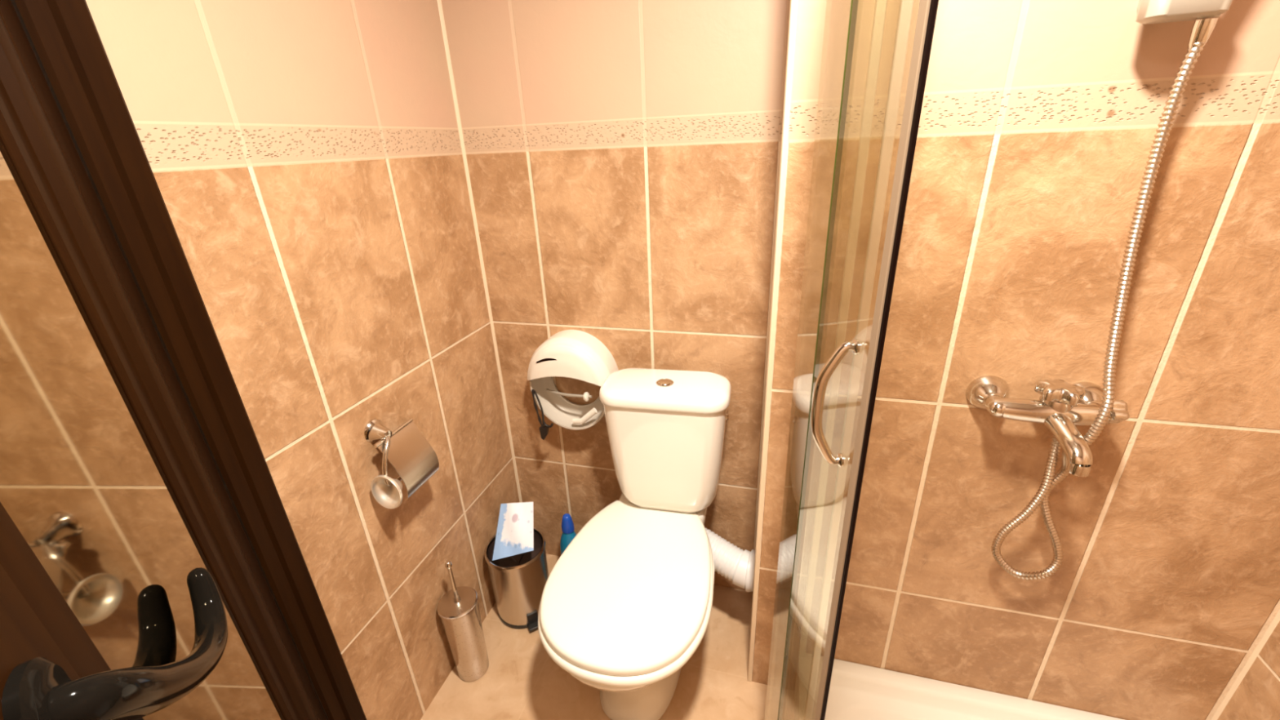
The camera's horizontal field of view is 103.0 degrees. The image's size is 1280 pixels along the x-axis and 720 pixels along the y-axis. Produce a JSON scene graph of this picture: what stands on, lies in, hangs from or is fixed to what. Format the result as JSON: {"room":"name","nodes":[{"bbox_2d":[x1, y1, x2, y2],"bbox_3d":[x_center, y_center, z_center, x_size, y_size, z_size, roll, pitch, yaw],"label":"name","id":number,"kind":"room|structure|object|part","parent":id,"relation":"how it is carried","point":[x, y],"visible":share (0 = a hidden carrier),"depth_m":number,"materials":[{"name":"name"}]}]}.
{"room":"bathroom","nodes":[
{"label":"bathroom","id":0,"kind":"room"},
{"bbox_2d":[85,0,519,719],"bbox_3d":[-0.845,0.056,0.564,0.120,2.450,2.230,4,24,15],"label":"wall","id":1,"kind":"structure","parent":0,"point":[304,157],"depth_m":1.09,"materials":[{"name":"tile"}]},
{"bbox_2d":[0,0,326,719],"bbox_3d":[-0.505,0.252,0.566,0.079,2.040,0.693,-18,27,-31],"label":"door","id":2,"kind":"structure","parent":1,"relation":"in","point":[133,585],"depth_m":0.49,"materials":[{"name":"brown wood"}]},
{"bbox_3d":[-0.329,0.265,0.314,0.011,0.210,0.045,-18,27,-31],"label":"plate","id":3,"kind":"part","parent":2,"relation":"part of","materials":[{"name":"black paint"}]},
{"bbox_3d":[-0.400,0.234,0.434,0.037,0.205,0.308,-18,27,-31],"label":"lever","id":4,"kind":"part","parent":2,"relation":"part of","materials":[{"name":"black paint"}]},
{"bbox_2d":[10,0,366,719],"bbox_3d":[-0.697,0.100,0.853,0.021,2.130,0.069,4,24,15],"label":"trim","id":5,"kind":"structure","parent":1,"relation":"attached to","point":[63,36],"depth_m":0.77,"materials":[{"name":"brown wood"}]},
{"bbox_2d":[364,417,439,508],"bbox_3d":[-0.570,0.228,1.203,0.105,0.188,0.152,4,24,15],"label":"paper holder","id":6,"kind":"object","parent":1,"relation":"attached to","point":[406,447],"visible":1,"depth_m":1.19,"materials":[{"name":"silver metal"}]},
{"bbox_3d":[-0.579,0.232,1.170,0.027,0.119,0.060,4,24,15],"label":"arm","id":7,"kind":"part","parent":6,"relation":"part of","materials":[{"name":"silver metal"}]},
{"bbox_2d":[420,553,794,719],"bbox_3d":[0.065,1.289,0.831,2.363,0.100,2.470,4,24,15],"label":"floor","id":8,"kind":"structure","parent":0,"point":[521,681],"depth_m":1.50,"materials":[{"name":"tile"}]},
{"bbox_2d":[436,560,488,681],"bbox_3d":[-0.519,0.750,1.482,0.112,0.428,0.112,4,24,15],"label":"toilet brush","id":9,"kind":"object","parent":8,"relation":"on","point":[458,609],"visible":1,"depth_m":1.46,"materials":[{"name":"silver metal"}]},
{"bbox_3d":[-0.525,0.612,1.423,0.019,0.128,0.019,4,24,15],"label":"handle","id":10,"kind":"part","parent":9,"relation":"part of","materials":[{"name":"silver metal"}]},
{"bbox_3d":[-0.522,0.682,1.453,0.109,0.025,0.109,4,24,15],"label":"holder lid","id":11,"kind":"part","parent":9,"relation":"part of","materials":[{"name":"metal"}]},
{"bbox_2d":[484,526,548,632],"bbox_3d":[-0.403,0.729,1.715,0.196,0.273,0.197,4,24,15],"label":"pedal bin","id":12,"kind":"object","parent":8,"relation":"on","point":[518,581],"visible":0.69,"depth_m":1.65,"materials":[{"name":"metal"}]},
{"bbox_2d":[492,502,533,560],"bbox_3d":[-0.411,0.550,1.653,0.135,0.140,0.120,-3,23,-2],"label":"packet","id":13,"kind":"object","parent":12,"relation":"in","point":[514,533],"visible":1,"depth_m":1.64,"materials":[{"name":"paper"}]},
{"bbox_2d":[560,513,576,555],"bbox_3d":[-0.245,0.669,1.797,0.076,0.306,0.056,4,24,15],"label":"bottle","id":14,"kind":"object","parent":8,"relation":"on","point":[568,534],"visible":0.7,"depth_m":1.75,"materials":[{"name":"teal plastic"}]},
{"bbox_2d":[537,368,755,719],"bbox_3d":[0.013,0.536,1.378,0.469,0.858,0.684,13,27,31],"label":"toilet","id":15,"kind":"object","parent":8,"relation":"on","point":[628,602],"visible":1,"depth_m":1.35,"materials":[{"name":"ceramic"}]},
{"bbox_3d":[-0.023,0.557,1.326,0.414,0.028,0.536,4,24,15],"label":"lid","id":16,"kind":"part","parent":15,"relation":"part of","materials":[{"name":"plastic"}]},
{"bbox_3d":[-0.022,0.582,1.335,0.430,0.024,0.548,4,24,15],"label":"seat","id":17,"kind":"part","parent":15,"relation":"part of","materials":[{"name":"plastic"}]},
{"bbox_3d":[0.079,0.272,1.494,0.344,0.376,0.182,4,24,15],"label":"tank","id":18,"kind":"part","parent":15,"relation":"part of","materials":[{"name":"ceramic"}]},
{"bbox_3d":[0.069,0.082,1.408,0.361,0.041,0.191,4,24,15],"label":"tank lid","id":19,"kind":"part","parent":15,"relation":"part of","materials":[{"name":"ceramic"}]},
{"bbox_2d":[794,653,1124,719],"bbox_3d":[0.750,1.069,0.936,0.887,0.167,0.852,4,24,15],"label":"shower tray","id":20,"kind":"object","parent":8,"relation":"on","point":[857,691],"visible":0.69,"depth_m":1.28,"materials":[{"name":"ceramic"}]},
{"bbox_2d":[764,0,938,719],"bbox_3d":[0.262,0.094,0.697,0.100,1.853,0.320,4,24,15],"label":"shower door","id":21,"kind":"structure","parent":20,"relation":"on","point":[927,10],"depth_m":0.62,"materials":[{"name":"clear glass"}]},
{"bbox_3d":[0.249,0.053,0.778,0.006,1.841,0.139,1,23,8],"label":"pane","id":22,"kind":"part","parent":21,"relation":"part of","materials":[{"name":"clear glass"}]},
{"bbox_3d":[0.299,0.029,0.829,0.079,1.841,0.006,4,24,15],"label":"pane","id":23,"kind":"part","parent":21,"relation":"part of","materials":[{"name":"clear glass"}]},
{"bbox_3d":[0.344,0.037,0.820,0.014,1.853,0.016,4,24,15],"label":"hinge post","id":24,"kind":"part","parent":21,"relation":"part of","materials":[{"name":"metal"}]},
{"bbox_2d":[440,0,790,590],"bbox_3d":[-0.108,-0.370,1.485,0.998,2.450,0.120,4,24,15],"label":"wall","id":25,"kind":"structure","parent":0,"point":[623,156],"depth_m":1.37,"materials":[{"name":"tile"}]},
{"bbox_2d":[436,0,522,502],"bbox_3d":[-0.487,-0.371,1.527,0.007,2.450,0.008,4,24,15],"label":"trim","id":26,"kind":"structure","parent":25,"relation":"attached to","point":[439,2],"depth_m":1.52,"materials":[{"name":"beige plastic"}]},
{"bbox_2d":[527,329,617,430],"bbox_3d":[-0.213,0.071,1.579,0.282,0.313,0.112,4,24,15],"label":"dispenser","id":27,"kind":"object","parent":25,"relation":"attached to","point":[571,353],"visible":0.87,"depth_m":1.53,"materials":[{"name":"plastic"}]},
{"bbox_2d":[531,389,553,439],"bbox_3d":[-0.304,0.176,1.599,0.066,0.173,0.016,8,25,23],"label":"strap","id":28,"kind":"object","parent":27,"relation":"hanging from","point":[544,428],"visible":1,"depth_m":1.60,"materials":[{"name":"plastic"}]},
{"bbox_2d":[527,329,617,386],"bbox_3d":[-0.216,-0.005,1.547,0.282,0.148,0.112,4,24,15],"label":"hood","id":29,"kind":"object","parent":27,"relation":"attached to","point":[571,353],"depth_m":1.50,"materials":[{"name":"white plastic"}]},
{"bbox_3d":[-0.163,0.112,1.551,0.014,0.030,0.027,4,24,15],"label":"knob","id":30,"kind":"part","parent":27,"relation":"part of","materials":[{"name":"white plastic"}]},
{"bbox_2d":[751,0,1279,719],"bbox_3d":[0.817,-0.237,1.077,1.015,2.450,0.447,4,24,15],"label":"wall","id":31,"kind":"structure","parent":0,"point":[1039,119],"depth_m":0.94,"materials":[{"name":"tile"}]},
{"bbox_2d":[747,0,797,682],"bbox_3d":[0.272,-0.186,1.015,0.012,2.450,0.012,4,24,15],"label":"trim","id":32,"kind":"structure","parent":31,"relation":"attached to","point":[793,3],"depth_m":1.03,"materials":[{"name":"white plastic"}]},
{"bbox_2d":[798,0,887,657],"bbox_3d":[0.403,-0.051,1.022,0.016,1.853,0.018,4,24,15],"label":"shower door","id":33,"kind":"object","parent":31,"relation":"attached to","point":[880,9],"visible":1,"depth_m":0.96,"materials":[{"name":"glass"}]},
{"bbox_2d":[965,375,1128,476],"bbox_3d":[0.731,0.107,0.902,0.227,0.113,0.176,4,24,15],"label":"shower mixer","id":34,"kind":"object","parent":31,"relation":"attached to","point":[1062,406],"visible":0.94,"depth_m":0.90,"materials":[{"name":"silver metal"}]},
{"bbox_3d":[0.751,0.056,0.907,0.069,0.025,0.072,4,24,15],"label":"lobed handle","id":35,"kind":"part","parent":34,"relation":"part of","materials":[{"name":"silver metal"}]},
{"bbox_3d":[0.738,0.134,0.876,0.041,0.060,0.110,0,23,7],"label":"spout","id":36,"kind":"part","parent":34,"relation":"part of","materials":[{"name":"silver metal"}]},
{"bbox_2d":[991,17,1217,579],"bbox_3d":[0.776,0.014,0.859,0.130,1.006,0.085,4,24,15],"label":"shower hose","id":37,"kind":"object","parent":34,"relation":"hanging from","point":[1202,30],"visible":0.94,"depth_m":0.82,"materials":[{"name":"metal"}]},
{"bbox_3d":[0.830,0.091,0.891,0.027,0.046,0.046,4,24,15],"label":"diverter knob","id":38,"kind":"part","parent":34,"relation":"part of","materials":[{"name":"silver metal"}]},
{"bbox_2d":[1135,0,1232,24],"bbox_3d":[0.715,-0.577,0.610,0.096,0.284,0.168,4,24,15],"label":"shower","id":39,"kind":"object","parent":31,"relation":"attached to","point":[1148,11],"visible":1,"depth_m":0.67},
{"bbox_3d":[0.734,-0.553,0.602,0.033,0.244,0.089,14,28,33],"label":"handle","id":40,"kind":"part","parent":39,"relation":"part of","materials":[{"name":"silver metal"}]},
{"bbox_2d":[1211,609,1279,719],"bbox_3d":[1.240,-0.191,0.713,0.005,2.282,0.005,4,24,15],"label":"trim","id":41,"kind":"structure","parent":31,"relation":"attached to","point":[1277,619],"depth_m":1.07,"materials":[{"name":"beige plastic"}]},
{"bbox_2d":[1217,621,1279,719],"bbox_3d":[1.093,0.196,0.037,0.120,2.450,2.470,4,24,15],"label":"wall","id":42,"kind":"structure","parent":0,"point":[1257,696],"depth_m":1.04,"materials":[{"name":"tile"}]}
]}

